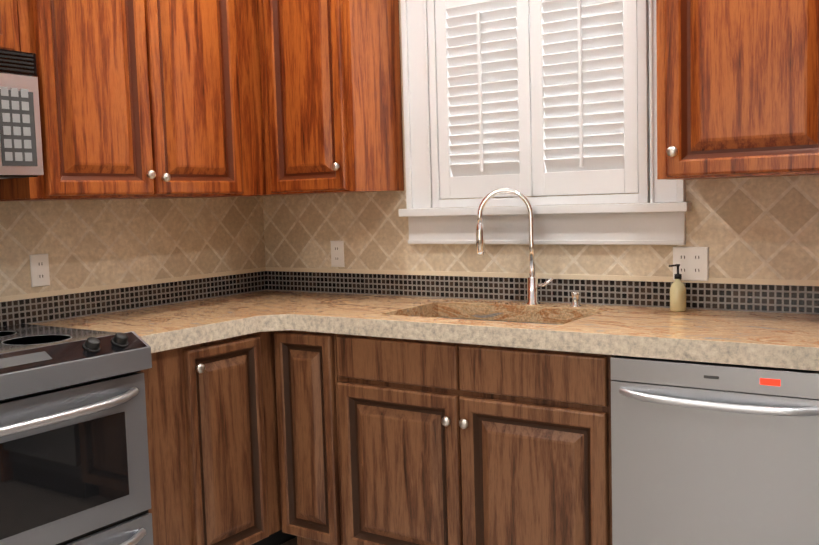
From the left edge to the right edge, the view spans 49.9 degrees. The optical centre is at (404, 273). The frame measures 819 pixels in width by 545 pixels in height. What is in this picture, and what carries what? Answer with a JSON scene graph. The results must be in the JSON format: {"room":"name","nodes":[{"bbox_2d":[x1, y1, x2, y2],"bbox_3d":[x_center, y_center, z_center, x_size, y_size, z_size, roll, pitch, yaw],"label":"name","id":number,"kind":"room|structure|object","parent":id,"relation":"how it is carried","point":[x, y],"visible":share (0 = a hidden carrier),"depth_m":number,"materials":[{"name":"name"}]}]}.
{"room":"kitchen","nodes":[
{"label":"kitchen","id":0,"kind":"room"},
{"bbox_2d":[33,290,265,323],"bbox_3d":[-2.397,-0.125,1.665,0.100,2.780,6.000,2,6,34],"label":"wall","id":1,"kind":"structure","parent":0,"point":[138,308],"depth_m":3.49,"materials":[{"name":"tile"}]},
{"bbox_2d":[0,0,19,50],"bbox_3d":[-1.518,-0.966,2.485,0.382,0.640,0.724,2,6,34],"label":"upper cabinet","id":2,"kind":"object","parent":1,"relation":"attached to","point":[9,34],"visible":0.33,"depth_m":2.67,"materials":[{"name":"brown wood"}]},
{"bbox_2d":[0,49,43,178],"bbox_3d":[-1.465,-0.456,2.500,0.474,0.375,0.720,2,6,34],"label":"microwave","id":3,"kind":"object","parent":2,"relation":"attached to","point":[21,155],"visible":1,"depth_m":2.64,"materials":[{"name":"silver metal"}]},
{"bbox_2d":[0,0,251,200],"bbox_3d":[-1.057,-0.816,3.189,0.352,1.080,0.921,2,6,34],"label":"upper cabinet","id":4,"kind":"object","parent":1,"relation":"attached to","point":[150,99],"depth_m":3.08,"materials":[{"name":"brown wood"}]},
{"bbox_2d":[0,196,266,326],"bbox_3d":[-1.722,0.018,2.555,0.012,0.439,3.800,2,6,34],"label":"backsplash","id":5,"kind":"structure","parent":1,"relation":"attached to","point":[110,255],"depth_m":3.46,"materials":[{"name":"tile"}]},
{"bbox_2d":[29,254,49,286],"bbox_3d":[-1.304,-0.011,3.153,0.008,0.116,0.072,2,6,34],"label":"electrical outlet","id":6,"kind":"object","parent":5,"relation":"attached to","point":[39,269],"visible":1,"depth_m":3.15,"materials":[{"name":"white plastic"}]},
{"bbox_2d":[244,0,300,195],"bbox_3d":[-0.664,-0.874,3.760,0.352,1.080,0.471,2,6,34],"label":"upper cabinet","id":7,"kind":"object","parent":1,"relation":"attached to","point":[252,64],"depth_m":3.58,"materials":[{"name":"brown wood"}]},
{"bbox_2d":[281,537,296,544],"bbox_3d":[0.189,1.372,0.099,6.200,0.100,6.100,2,6,34],"label":"floor","id":8,"kind":"structure","parent":0,"point":[293,541],"depth_m":3.48,"materials":[{"name":"tile"}]},
{"bbox_2d":[0,324,152,544],"bbox_3d":[-1.278,0.679,2.591,0.711,0.959,0.850,2,6,34],"label":"range oven","id":9,"kind":"object","parent":8,"relation":"on","point":[74,462],"visible":1,"depth_m":2.56,"materials":[{"name":"silver metal"}]},
{"bbox_2d":[140,331,296,544],"bbox_3d":[-0.710,0.634,3.469,0.652,0.872,1.234,2,6,34],"label":"base cabinet","id":10,"kind":"object","parent":8,"relation":"on","point":[212,427],"visible":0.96,"depth_m":3.04,"materials":[{"name":"brown wood"}]},
{"bbox_2d":[32,290,818,370],"bbox_3d":[0.049,0.276,2.913,2.519,0.235,1.233,2,6,34],"label":"countertop","id":11,"kind":"structure","parent":10,"relation":"on","point":[777,340],"depth_m":2.90,"materials":[{"name":"stone"}]},
{"bbox_2d":[476,188,553,305],"bbox_3d":[0.409,-0.099,3.252,0.282,0.435,0.117,2,6,34],"label":"faucet","id":12,"kind":"object","parent":11,"relation":"on","point":[533,285],"visible":1,"depth_m":3.24,"materials":[{"name":"silver metal"}]},
{"bbox_2d":[570,292,580,306],"bbox_3d":[0.615,0.094,3.166,0.040,0.053,0.039,2,6,34],"label":"button","id":13,"kind":"object","parent":11,"relation":"on","point":[575,299],"visible":1,"depth_m":3.15,"materials":[{"name":"silver metal"}]},
{"bbox_2d":[669,264,685,311],"bbox_3d":[0.919,0.048,2.964,0.056,0.158,0.054,2,6,34],"label":"soap bottle","id":14,"kind":"object","parent":11,"relation":"on","point":[677,295],"visible":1,"depth_m":2.95,"materials":[{"name":"beige glass"}]},
{"bbox_2d":[274,330,342,544],"bbox_3d":[-0.191,0.618,3.483,0.290,0.872,0.622,2,6,34],"label":"base cabinet","id":15,"kind":"object","parent":8,"relation":"on","point":[306,375],"visible":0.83,"depth_m":3.22,"materials":[{"name":"brown wood"}]},
{"bbox_2d":[336,334,615,544],"bbox_3d":[0.344,0.634,3.098,1.022,0.872,0.652,2,6,34],"label":"base cabinet","id":16,"kind":"object","parent":8,"relation":"on","point":[445,443],"visible":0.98,"depth_m":2.83,"materials":[{"name":"brown wood"}]},
{"bbox_2d":[610,355,818,544],"bbox_3d":[1.006,0.655,2.624,0.590,0.866,0.671,2,6,34],"label":"dishwasher","id":17,"kind":"object","parent":8,"relation":"on","point":[704,453],"visible":0.98,"depth_m":2.38,"materials":[{"name":"silver metal"}]},
{"bbox_2d":[270,0,818,314],"bbox_3d":[0.823,-0.341,3.143,3.730,2.780,0.100,2,6,34],"label":"wall","id":18,"kind":"structure","parent":0,"point":[400,34],"depth_m":3.61,"materials":[{"name":"paint"}]},
{"bbox_2d":[258,0,403,194],"bbox_3d":[-0.319,-0.870,3.578,0.467,1.080,0.382,2,6,34],"label":"upper cabinet","id":19,"kind":"object","parent":18,"relation":"attached to","point":[331,93],"visible":1,"depth_m":3.46,"materials":[{"name":"brown wood"}]},
{"bbox_2d":[263,175,818,313],"bbox_3d":[0.389,-0.113,3.396,2.523,0.439,0.012,2,6,34],"label":"backsplash","id":20,"kind":"structure","parent":18,"relation":"attached to","point":[758,237],"depth_m":3.23,"materials":[{"name":"tile"}]},
{"bbox_2d":[330,241,344,266],"bbox_3d":[-0.295,-0.085,3.862,0.072,0.116,0.008,2,6,34],"label":"electrical outlet","id":21,"kind":"object","parent":20,"relation":"attached to","point":[337,253],"visible":1,"depth_m":3.86,"materials":[{"name":"white plastic"}]},
{"bbox_2d":[673,247,708,280],"bbox_3d":[0.972,-0.032,2.995,0.120,0.116,0.008,2,6,34],"label":"electrical outlet","id":22,"kind":"object","parent":20,"relation":"attached to","point":[693,262],"visible":1,"depth_m":2.99,"materials":[{"name":"white plastic"}]},
{"bbox_2d":[398,0,691,244],"bbox_3d":[0.490,-0.691,3.297,1.173,1.163,0.160,2,6,34],"label":"window","id":23,"kind":"structure","parent":18,"relation":"in","point":[659,218],"depth_m":3.34,"materials":[{"name":"white wood"}]},
{"bbox_2d":[427,0,649,207],"bbox_3d":[0.467,-0.699,3.264,0.883,0.892,0.050,2,6,34],"label":"window shutters","id":24,"kind":"object","parent":23,"relation":"attached to","point":[549,99],"visible":0.96,"depth_m":3.25,"materials":[{"name":"white wood"}]},
{"bbox_2d":[656,0,818,179],"bbox_3d":[1.071,-0.833,2.626,0.558,1.080,0.382,2,6,34],"label":"upper cabinet","id":25,"kind":"object","parent":18,"relation":"attached to","point":[737,88],"visible":1,"depth_m":2.54,"materials":[{"name":"brown wood"}]}
]}

